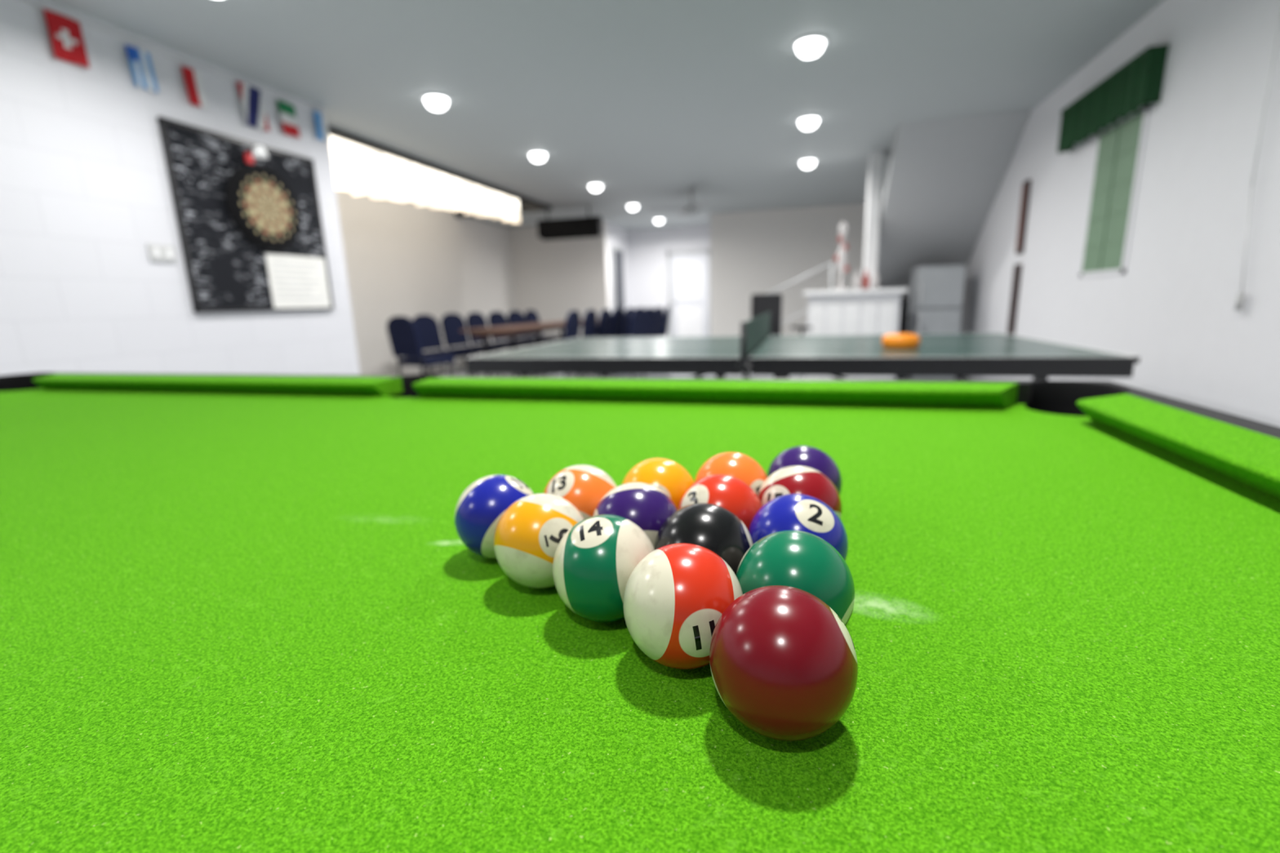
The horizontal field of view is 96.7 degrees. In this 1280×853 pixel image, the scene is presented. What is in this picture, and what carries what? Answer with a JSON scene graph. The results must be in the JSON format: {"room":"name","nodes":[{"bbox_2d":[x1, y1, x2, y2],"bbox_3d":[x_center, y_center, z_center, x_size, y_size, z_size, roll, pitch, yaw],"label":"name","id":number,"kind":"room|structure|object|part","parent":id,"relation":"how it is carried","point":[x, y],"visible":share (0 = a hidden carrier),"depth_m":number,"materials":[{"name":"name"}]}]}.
{"room":"games hall","nodes":[
{"label":"games hall","id":0,"kind":"room"},
{"bbox_2d":[0,0,359,375],"bbox_3d":[-3.344,-0.485,1.501,0.200,2.500,6.600,2,13,16],"label":"wall","id":1,"kind":"structure","parent":0,"point":[85,188],"depth_m":3.01,"materials":[{"name":"white paint"}]},
{"bbox_2d":[146,244,177,262],"bbox_3d":[-2.720,-0.988,3.242,0.020,0.090,0.140,2,13,16],"label":"light switch","id":2,"kind":"object","parent":1,"relation":"attached to","point":[156,252],"visible":1,"depth_m":3.23,"materials":[{"name":"plastic"}]},
{"bbox_2d":[22,0,321,112],"bbox_3d":[-2.778,-2.049,2.930,0.006,0.016,2.850,2,13,16],"label":"string","id":3,"kind":"object","parent":1,"relation":"attached to","point":[23,0],"visible":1,"depth_m":3.17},
{"bbox_2d":[43,8,89,68],"bbox_3d":[-2.807,-1.897,2.788,0.016,0.214,0.145,2,13,16],"label":"flag","id":4,"kind":"object","parent":3,"relation":"hanging from","point":[65,33],"visible":1,"depth_m":2.79,"materials":[{"name":"red fabric"}]},
{"bbox_2d":[124,44,159,93],"bbox_3d":[-2.716,-1.950,3.104,0.016,0.199,0.130,2,13,16],"label":"flag","id":5,"kind":"object","parent":3,"relation":"hanging from","point":[140,60],"visible":1,"depth_m":3.11,"materials":[{"name":"blue fabric"}]},
{"bbox_2d":[181,65,208,109],"bbox_3d":[-2.638,-2.008,3.372,0.016,0.204,0.120,2,13,16],"label":"flag","id":6,"kind":"object","parent":3,"relation":"hanging from","point":[193,79],"visible":1,"depth_m":3.38,"materials":[{"name":"red fabric"}]},
{"bbox_2d":[236,81,270,132],"bbox_3d":[-2.533,-2.094,3.732,0.016,0.254,0.190,2,13,16],"label":"flag","id":7,"kind":"object","parent":3,"relation":"hanging from","point":[251,99],"visible":1,"depth_m":3.74,"materials":[{"name":"fabric"}]},
{"bbox_2d":[276,99,300,138],"bbox_3d":[-2.459,-2.151,3.986,0.016,0.214,0.150,2,13,16],"label":"flag","id":8,"kind":"object","parent":3,"relation":"hanging from","point":[287,112],"visible":1,"depth_m":3.99,"materials":[{"name":"multicoloured fabric"}]},
{"bbox_2d":[313,111,329,142],"bbox_3d":[-2.380,-2.243,4.256,0.016,0.194,0.120,2,13,16],"label":"flag","id":9,"kind":"object","parent":3,"relation":"hanging from","point":[321,122],"visible":1,"depth_m":4.26,"materials":[{"name":"blue fabric"}]},
{"bbox_2d":[156,115,333,312],"bbox_3d":[-2.545,-1.325,3.808,0.027,1.080,1.060,2,13,16],"label":"chalkboard","id":10,"kind":"object","parent":1,"relation":"attached to","point":[226,272],"visible":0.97,"depth_m":3.55,"materials":[{"name":"black plastic"}]},
{"bbox_2d":[244,145,268,164],"bbox_3d":[-2.472,-1.756,3.668,0.153,0.102,0.090,2,13,16],"label":"lamp","id":11,"kind":"object","parent":10,"relation":"attached to","point":[260,152],"depth_m":3.66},
{"bbox_2d":[225,164,300,249],"bbox_3d":[-2.498,-1.459,3.807,0.046,0.530,0.530,2,13,16],"label":"dartboard","id":12,"kind":"object","parent":10,"relation":"attached to","point":[260,204],"visible":1,"depth_m":3.76,"materials":[{"name":"wicker"}]},
{"bbox_2d":[265,253,331,308],"bbox_3d":[-2.452,-1.042,4.111,0.002,0.365,0.500,2,13,16],"label":"sheet","id":13,"kind":"object","parent":10,"relation":"attached to","point":[295,282],"visible":1,"depth_m":4.09,"materials":[{"name":"white paper"}]},
{"bbox_2d":[335,189,518,375],"bbox_3d":[-3.445,-2.122,8.247,0.150,2.850,6.700,2,13,16],"label":"wall","id":14,"kind":"structure","parent":0,"point":[406,259],"depth_m":8.36,"materials":[{"name":"beige paint"}]},
{"bbox_2d":[328,125,551,217],"bbox_3d":[-2.819,-3.091,6.803,1.680,0.420,4.700,2,13,16],"label":"trim","id":15,"kind":"structure","parent":14,"relation":"attached to","point":[526,204],"depth_m":6.17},
{"bbox_2d":[510,221,610,348],"bbox_3d":[-1.534,-2.620,11.122,1.930,2.500,0.150,2,13,16],"label":"wall","id":16,"kind":"structure","parent":0,"point":[553,278],"depth_m":10.99,"materials":[{"name":"beige paint"}]},
{"bbox_2d":[48,0,1163,230],"bbox_3d":[-0.577,-2.731,4.534,7.650,0.450,14.950,2,13,16],"label":"ceiling","id":17,"kind":"structure","parent":0,"point":[651,102],"depth_m":3.83,"materials":[{"name":"paint"}]},
{"bbox_2d":[328,134,520,223],"bbox_3d":[-2.424,-2.876,6.716,0.120,0.786,4.400,2,13,16],"label":"window","id":18,"kind":"structure","parent":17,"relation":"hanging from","point":[358,170],"depth_m":6.26,"materials":[{"name":"white"}]},
{"bbox_2d":[422,93,450,111],"bbox_3d":[-1.482,-2.351,4.153,0.200,0.079,0.200,2,13,16],"label":"recessed light","id":19,"kind":"object","parent":17,"relation":"attached to","point":[437,102],"depth_m":4.10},
{"bbox_2d":[528,151,547,162],"bbox_3d":[-1.025,-2.705,5.729,0.200,0.079,0.200,2,13,16],"label":"recessed light","id":20,"kind":"object","parent":17,"relation":"attached to","point":[536,156],"depth_m":5.67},
{"bbox_2d":[537,206,603,239],"bbox_3d":[-1.113,-3.219,9.011,1.050,0.460,0.170,2,13,16],"label":"screen housing","id":21,"kind":"object","parent":17,"relation":"attached to","point":[588,226],"visible":0.91,"depth_m":8.95,"materials":[{"name":"black plastic"}]},
{"bbox_2d":[587,182,603,191],"bbox_3d":[-0.567,-3.060,7.305,0.200,0.079,0.200,2,13,16],"label":"recessed light","id":22,"kind":"object","parent":17,"relation":"attached to","point":[595,187],"depth_m":7.25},
{"bbox_2d":[626,204,639,210],"bbox_3d":[-0.109,-3.414,8.881,0.200,0.079,0.200,2,13,16],"label":"recessed light","id":23,"kind":"object","parent":17,"relation":"attached to","point":[631,206],"depth_m":8.82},
{"bbox_2d":[653,217,664,223],"bbox_3d":[0.348,-3.768,10.457,0.200,0.079,0.200,2,13,16],"label":"recessed light","id":24,"kind":"object","parent":17,"relation":"attached to","point":[660,220],"depth_m":10.40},
{"bbox_2d":[648,189,733,216],"bbox_3d":[0.707,-3.082,7.837,1.122,0.330,1.122,2,13,16],"label":"ceiling fan","id":25,"kind":"object","parent":17,"relation":"hanging from","point":[691,210],"depth_m":7.78,"materials":[{"name":"grey metal"}]},
{"bbox_2d":[798,158,817,168],"bbox_3d":[1.871,-2.922,6.347,0.200,0.079,0.200,2,13,16],"label":"recessed light","id":26,"kind":"object","parent":17,"relation":"attached to","point":[808,162],"depth_m":6.29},
{"bbox_2d":[796,115,821,129],"bbox_3d":[1.446,-2.593,4.883,0.200,0.079,0.200,2,13,16],"label":"recessed light","id":27,"kind":"object","parent":17,"relation":"attached to","point":[807,122],"depth_m":4.83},
{"bbox_2d":[792,34,827,57],"bbox_3d":[1.021,-2.264,3.419,0.200,0.079,0.200,2,13,16],"label":"recessed light","id":28,"kind":"object","parent":17,"relation":"attached to","point":[810,46],"depth_m":3.37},
{"bbox_2d":[606,222,630,313],"bbox_3d":[-0.473,-2.750,11.584,0.150,2.500,1.350,2,13,16],"label":"wall","id":29,"kind":"structure","parent":0,"point":[617,236],"depth_m":11.50,"materials":[{"name":"white paint"}]},
{"bbox_2d":[610,244,625,312],"bbox_3d":[-0.392,-2.511,11.401,0.110,2.095,0.650,2,13,16],"label":"door","id":30,"kind":"structure","parent":29,"relation":"in","point":[616,252],"depth_m":11.18,"materials":[{"name":"paint"}]},
{"bbox_2d":[627,225,710,337],"bbox_3d":[0.751,-2.875,11.999,2.270,2.500,0.150,2,13,16],"label":"wall","id":31,"kind":"structure","parent":0,"point":[648,249],"depth_m":11.93,"materials":[{"name":"white paint"}]},
{"bbox_2d":[666,249,710,337],"bbox_3d":[1.035,-2.606,11.841,0.920,2.015,0.095,2,13,16],"label":"door","id":32,"kind":"structure","parent":31,"relation":"in","point":[688,271],"depth_m":11.81,"materials":[{"name":"paint"}]},
{"bbox_2d":[435,368,904,379],"bbox_3d":[-0.517,-0.026,5.151,7.800,0.100,15.000,2,13,16],"label":"floor","id":33,"kind":"structure","parent":0,"point":[464,369],"depth_m":8.06,"materials":[{"name":"plastic"}]},
{"bbox_2d":[386,315,455,375],"bbox_3d":[-2.422,-0.761,6.347,0.460,0.942,0.527,6,14,30],"label":"banquet chair","id":34,"kind":"object","parent":33,"relation":"on","point":[403,334],"visible":0.81,"depth_m":6.13,"materials":[{"name":"blue fabric"}]},
{"bbox_2d":[412,314,471,375],"bbox_3d":[-2.502,-0.950,7.227,0.527,0.942,0.460,3,13,19],"label":"banquet chair","id":35,"kind":"object","parent":33,"relation":"on","point":[429,332],"visible":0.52,"depth_m":7.21,"materials":[{"name":"blue fabric"}]},
{"bbox_2d":[440,313,495,376],"bbox_3d":[-2.338,-1.077,7.791,0.527,0.942,0.460,3,13,20],"label":"banquet chair","id":36,"kind":"object","parent":33,"relation":"on","point":[451,324],"visible":0.59,"depth_m":7.74,"materials":[{"name":"blue fabric"}]},
{"bbox_2d":[466,311,511,376],"bbox_3d":[-2.175,-1.203,8.352,0.527,0.942,0.460,2,13,17],"label":"banquet chair","id":37,"kind":"object","parent":33,"relation":"on","point":[473,320],"visible":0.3,"depth_m":8.26,"materials":[{"name":"blue fabric"}]},
{"bbox_2d":[488,311,533,352],"bbox_3d":[-2.011,-1.330,8.917,0.527,0.942,0.460,3,13,20],"label":"banquet chair","id":38,"kind":"object","parent":33,"relation":"on","point":[495,318],"visible":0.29,"depth_m":8.85,"materials":[{"name":"blue fabric"}]},
{"bbox_2d":[506,310,549,346],"bbox_3d":[-1.847,-1.457,9.481,0.527,0.942,0.460,3,13,21],"label":"banquet chair","id":39,"kind":"object","parent":33,"relation":"on","point":[514,317],"visible":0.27,"depth_m":9.44,"materials":[{"name":"blue fabric"}]},
{"bbox_2d":[459,319,599,376],"bbox_3d":[-1.339,-1.171,8.541,0.700,0.750,3.600,2,13,16],"label":"meeting table","id":40,"kind":"object","parent":33,"relation":"on","point":[513,331],"visible":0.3,"depth_m":7.15,"materials":[{"name":"brown laminate"}]},
{"bbox_2d":[524,310,560,346],"bbox_3d":[-1.684,-1.583,10.042,0.527,0.942,0.460,2,13,17],"label":"banquet chair","id":41,"kind":"object","parent":33,"relation":"on","point":[531,316],"visible":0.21,"depth_m":9.95,"materials":[{"name":"blue fabric"}]},
{"bbox_2d":[533,310,580,376],"bbox_3d":[-1.001,-0.912,6.854,0.527,0.942,0.460,1,12,11],"label":"banquet chair","id":42,"kind":"object","parent":33,"relation":"on","point":[572,323],"visible":0.41,"depth_m":6.67,"materials":[{"name":"blue fabric"}]},
{"bbox_2d":[553,309,597,377],"bbox_3d":[-0.843,-1.034,7.398,0.527,0.942,0.460,1,13,12],"label":"banquet chair","id":43,"kind":"object","parent":33,"relation":"on","point":[589,322],"visible":0.39,"depth_m":7.22,"materials":[{"name":"blue fabric"}]},
{"bbox_2d":[570,308,612,376],"bbox_3d":[-0.685,-1.157,7.942,0.527,0.942,0.460,1,13,13],"label":"banquet chair","id":44,"kind":"object","parent":33,"relation":"on","point":[605,317],"visible":0.43,"depth_m":7.76,"materials":[{"name":"blue fabric"}]},
{"bbox_2d":[609,307,624,337],"bbox_3d":[-0.528,-1.278,8.482,0.527,0.942,0.460,3,13,19],"label":"banquet chair","id":45,"kind":"object","parent":33,"relation":"on","point":[617,321],"visible":0.34,"depth_m":8.30,"materials":[{"name":"blue fabric"}]},
{"bbox_2d":[600,307,644,377],"bbox_3d":[-0.230,-1.105,7.644,0.527,0.942,0.460,3,13,21],"label":"banquet chair","id":46,"kind":"object","parent":33,"relation":"on","point":[637,318],"visible":0.33,"depth_m":7.45,"materials":[{"name":"blue fabric"}]},
{"bbox_2d":[622,307,633,337],"bbox_3d":[-0.369,-1.401,9.029,0.527,0.942,0.460,2,13,15],"label":"banquet chair","id":47,"kind":"object","parent":33,"relation":"on","point":[628,312],"visible":0.19,"depth_m":8.75,"materials":[{"name":"blue fabric"}]},
{"bbox_2d":[0,372,1279,852],"bbox_3d":[-0.623,0.452,0.678,2.472,0.865,1.358,2,13,16],"label":"pool table","id":48,"kind":"object","parent":33,"relation":"on","point":[239,613],"visible":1,"depth_m":0.30,"materials":[{"name":"green fabric"}]},
{"bbox_2d":[32,373,403,395],"bbox_3d":[-1.015,-0.096,1.301,1.054,0.032,0.075,2,13,16],"label":"cushion","id":49,"kind":"object","parent":48,"relation":"on","point":[116,384],"depth_m":1.26,"materials":[{"name":"green fabric"}]},
{"bbox_2d":[454,474,533,558],"bbox_3d":[-0.098,0.062,0.393,0.057,0.057,0.057,2,13,16],"label":"ball","id":50,"kind":"object","parent":48,"relation":"on","point":[479,508],"visible":0.62,"depth_m":0.37,"materials":[{"name":"blue plastic"}]},
{"bbox_2d":[493,493,583,588],"bbox_3d":[-0.060,0.070,0.351,0.057,0.057,0.057,2,13,16],"label":"ball","id":51,"kind":"object","parent":48,"relation":"on","point":[527,536],"visible":0.77,"depth_m":0.33,"materials":[{"name":"plastic"}]},
{"bbox_2d":[543,464,617,519],"bbox_3d":[-0.042,0.056,0.411,0.057,0.057,0.057,2,13,16],"label":"ball","id":52,"kind":"object","parent":48,"relation":"on","point":[584,486],"visible":0.46,"depth_m":0.39,"materials":[{"name":"orange plastic"}]},
{"bbox_2d":[552,514,654,622],"bbox_3d":[-0.019,0.077,0.312,0.057,0.057,0.057,2,13,16],"label":"ball","id":53,"kind":"object","parent":48,"relation":"on","point":[594,561],"visible":0.84,"depth_m":0.29,"materials":[{"name":"green plastic"}]},
{"bbox_2d":[593,482,676,546],"bbox_3d":[-0.003,0.065,0.367,0.057,0.057,0.057,2,13,16],"label":"ball","id":54,"kind":"object","parent":48,"relation":"on","point":[646,505],"visible":0.48,"depth_m":0.35,"materials":[{"name":"purple plastic"}]},
{"bbox_2d":[622,457,693,510],"bbox_3d":[0.014,0.052,0.423,0.057,0.057,0.057,2,13,16],"label":"ball","id":55,"kind":"object","parent":48,"relation":"on","point":[669,477],"visible":0.42,"depth_m":0.40,"materials":[{"name":"yellow plastic"}]},
{"bbox_3d":[-0.634,0.067,0.594,2.472,0.072,1.358,2,13,16],"label":"rail frame","id":56,"kind":"part","parent":48,"relation":"part of","materials":[{"name":"black laminate"}]},
{"bbox_2d":[623,542,742,669],"bbox_3d":[0.021,0.085,0.271,0.057,0.057,0.057,2,13,16],"label":"ball","id":57,"kind":"object","parent":48,"relation":"on","point":[675,597],"visible":0.89,"depth_m":0.25,"materials":[{"name":"red plastic"}]},
{"bbox_2d":[653,502,753,575],"bbox_3d":[0.036,0.072,0.326,0.057,0.057,0.057,2,13,16],"label":"ball","id":58,"kind":"object","parent":48,"relation":"on","point":[715,528],"visible":0.48,"depth_m":0.31,"materials":[{"name":"black plastic"}]},
{"bbox_2d":[412,377,1018,408],"bbox_3d":[0.070,-0.061,0.994,1.054,0.032,0.075,2,13,16],"label":"cushion","id":59,"kind":"object","parent":48,"relation":"on","point":[745,393],"depth_m":0.95,"materials":[{"name":"green fabric"}]},
{"bbox_2d":[677,474,762,529],"bbox_3d":[0.053,0.060,0.379,0.057,0.057,0.057,2,13,16],"label":"ball","id":60,"kind":"object","parent":48,"relation":"on","point":[731,493],"visible":0.44,"depth_m":0.36,"materials":[{"name":"red plastic"}]},
{"bbox_2d":[694,452,767,495],"bbox_3d":[0.070,0.048,0.434,0.057,0.057,0.057,2,13,16],"label":"ball","id":61,"kind":"object","parent":48,"relation":"on","point":[743,467],"visible":0.4,"depth_m":0.42,"materials":[{"name":"orange plastic"}]},
{"bbox_2d":[709,585,857,741],"bbox_3d":[0.057,0.093,0.228,0.057,0.057,0.057,2,13,16],"label":"ball","id":62,"kind":"object","parent":48,"relation":"on","point":[782,661],"visible":1,"depth_m":0.21,"materials":[{"name":"red plastic"}]},
{"bbox_2d":[736,530,854,625],"bbox_3d":[0.076,0.081,0.283,0.057,0.057,0.057,2,13,16],"label":"ball","id":63,"kind":"object","parent":48,"relation":"on","point":[804,561],"visible":0.61,"depth_m":0.27,"materials":[{"name":"green plastic"}]},
{"bbox_2d":[748,493,848,561],"bbox_3d":[0.093,0.069,0.337,0.057,0.057,0.057,2,13,16],"label":"ball","id":64,"kind":"object","parent":48,"relation":"on","point":[790,512],"visible":0.49,"depth_m":0.32,"materials":[{"name":"blue plastic"}]},
{"bbox_2d":[757,466,841,519],"bbox_3d":[0.109,0.056,0.394,0.057,0.057,0.057,2,13,16],"label":"ball","id":65,"kind":"object","parent":48,"relation":"on","point":[802,480],"visible":0.42,"depth_m":0.38,"materials":[{"name":"red plastic"}]},
{"bbox_2d":[766,445,841,495],"bbox_3d":[0.128,0.044,0.446,0.057,0.057,0.057,2,13,16],"label":"ball","id":66,"kind":"object","parent":48,"relation":"on","point":[814,458],"visible":0.48,"depth_m":0.43,"materials":[{"name":"purple plastic"}]},
{"bbox_2d":[1075,393,1279,500],"bbox_3d":[0.472,0.083,0.277,0.075,0.032,1.068,2,13,16],"label":"cushion","id":67,"kind":"object","parent":48,"relation":"on","point":[1227,460],"depth_m":0.56,"materials":[{"name":"green fabric"}]},
{"bbox_2d":[643,307,655,337],"bbox_3d":[-0.081,-1.221,8.159,0.527,0.942,0.460,3,13,22],"label":"banquet chair","id":68,"kind":"object","parent":33,"relation":"on","point":[650,313],"visible":0.19,"depth_m":8.03,"materials":[{"name":"blue fabric"}]},
{"bbox_2d":[653,306,664,337],"bbox_3d":[0.070,-1.337,8.677,0.527,0.942,0.460,3,13,21],"label":"banquet chair","id":69,"kind":"object","parent":33,"relation":"on","point":[660,313],"visible":0.19,"depth_m":8.55,"materials":[{"name":"blue fabric"}]},
{"bbox_2d":[656,306,670,337],"bbox_3d":[0.222,-1.455,9.202,0.527,0.942,0.460,0,12,9],"label":"banquet chair","id":70,"kind":"object","parent":33,"relation":"on","point":[667,313],"visible":0.39,"depth_m":8.95,"materials":[{"name":"blue fabric"}]},
{"bbox_2d":[751,293,812,337],"bbox_3d":[1.400,-0.793,5.700,0.600,1.060,0.555,-7,13,-23],"label":"office chair","id":71,"kind":"object","parent":33,"relation":"on","point":[761,304],"visible":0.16,"depth_m":5.79,"materials":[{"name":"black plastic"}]},
{"bbox_2d":[751,261,833,377],"bbox_3d":[1.885,-1.301,7.097,0.994,1.434,0.028,-2,12,-2],"label":"handrail","id":72,"kind":"object","parent":33,"relation":"on","point":[832,262],"visible":0.43,"depth_m":6.99,"materials":[{"name":"metal"}]},
{"bbox_2d":[463,311,1140,380],"bbox_3d":[0.682,-0.159,3.210,2.777,0.915,1.809,2,13,16],"label":"table","id":73,"kind":"object","parent":33,"relation":"on","point":[960,355],"visible":0.54,"depth_m":2.56,"materials":[{"name":"green wood"}]},
{"bbox_2d":[881,333,920,348],"bbox_3d":[1.233,-0.407,2.693,0.168,0.066,0.168,2,13,16],"label":"tub","id":74,"kind":"object","parent":73,"relation":"on","point":[901,340],"visible":1,"depth_m":2.63,"materials":[{"name":"plastic"}]},
{"bbox_2d":[803,288,907,379],"bbox_3d":[2.261,-0.920,6.136,0.990,1.075,0.580,2,13,16],"label":"bar counter","id":75,"kind":"object","parent":33,"relation":"on","point":[861,311],"depth_m":5.85,"materials":[{"name":"white paint"}]},
{"bbox_2d":[833,221,848,289],"bbox_3d":[2.129,-1.797,6.009,0.158,0.700,0.140,2,13,16],"label":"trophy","id":76,"kind":"object","parent":75,"relation":"on","point":[841,259],"visible":0.95,"depth_m":5.97,"materials":[{"name":"silver metal"}]},
{"bbox_2d":[853,269,879,289],"bbox_3d":[2.384,-1.549,6.001,0.252,0.205,0.092,2,13,16],"label":"bottles","id":77,"kind":"object","parent":75,"relation":"on","point":[875,278],"visible":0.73,"depth_m":5.99,"materials":[{"name":"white glass"}]},
{"bbox_2d":[897,299,909,333],"bbox_3d":[3.261,-1.192,6.967,1.164,1.200,1.040,2,13,16],"label":"panel","id":78,"kind":"object","parent":33,"relation":"on","point":[904,304],"visible":0.07,"depth_m":7.34,"materials":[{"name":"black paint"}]},
{"bbox_2d":[904,264,965,379],"bbox_3d":[3.276,-1.112,6.357,0.450,1.300,0.510,2,13,16],"label":"refrigerator","id":79,"kind":"object","parent":33,"relation":"on","point":[936,292],"visible":0.53,"depth_m":6.09,"materials":[{"name":"silver metal"}]},
{"bbox_2d":[710,201,882,336],"bbox_3d":[2.941,-2.474,9.855,3.435,2.500,0.150,2,13,16],"label":"wall","id":80,"kind":"structure","parent":0,"point":[762,251],"depth_m":9.86,"materials":[{"name":"beige paint"}]},
{"bbox_2d":[862,150,883,288],"bbox_3d":[2.562,-1.704,6.356,0.120,2.498,0.250,2,13,16],"label":"column","id":81,"kind":"structure","parent":0,"point":[873,188],"depth_m":6.12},
{"bbox_2d":[876,109,1031,299],"bbox_3d":[3.116,-2.150,6.096,1.020,1.548,2.150,2,13,16],"label":"wall","id":82,"kind":"structure","parent":0,"point":[944,177],"depth_m":5.64,"materials":[{"name":"paint"}]},
{"bbox_2d":[960,0,1279,426],"bbox_3d":[2.866,-1.019,3.147,0.165,2.500,13.300,2,13,16],"label":"wall","id":83,"kind":"structure","parent":0,"point":[1172,307],"depth_m":2.86,"materials":[{"name":"white paint"}]},
{"bbox_2d":[964,376,974,379],"bbox_3d":[2.349,0.509,1.829,0.015,0.100,9.900,2,13,16],"label":"baseboard","id":84,"kind":"structure","parent":83,"relation":"attached to","point":[966,377],"depth_m":6.33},
{"bbox_2d":[1006,263,1022,335],"bbox_3d":[3.295,-1.108,5.015,0.033,0.620,0.120,2,13,16],"label":"wall plaque","id":85,"kind":"object","parent":83,"relation":"attached to","point":[1017,269],"visible":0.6,"depth_m":4.98,"materials":[{"name":"brown wood"}]},
{"bbox_2d":[1015,179,1031,253],"bbox_3d":[3.275,-1.787,4.868,0.033,0.590,0.120,2,13,16],"label":"wall plaque","id":86,"kind":"object","parent":83,"relation":"attached to","point":[1026,187],"visible":1,"depth_m":4.84,"materials":[{"name":"brown wood"}]},
{"bbox_2d":[1057,44,1169,154],"bbox_3d":[2.870,-1.969,3.528,0.094,0.295,1.100,2,13,16],"label":"window valance","id":87,"kind":"object","parent":83,"relation":"attached to","point":[1139,82],"visible":1,"depth_m":3.32,"materials":[{"name":"green fabric"}]},
{"bbox_2d":[1079,103,1151,276],"bbox_3d":[2.879,-1.390,3.486,0.018,0.900,0.580,2,13,16],"label":"window","id":88,"kind":"structure","parent":83,"relation":"in","point":[1119,148],"depth_m":3.43,"materials":[{"name":"white paint"}]},
{"bbox_2d":[1234,13,1279,310],"bbox_3d":[2.517,-1.132,2.297,0.024,1.300,0.086,2,13,16],"label":"blind cord","id":89,"kind":"object","parent":83,"relation":"attached to","point":[1240,296],"visible":1,"depth_m":2.34,"materials":[{"name":"white plastic"}]}
]}

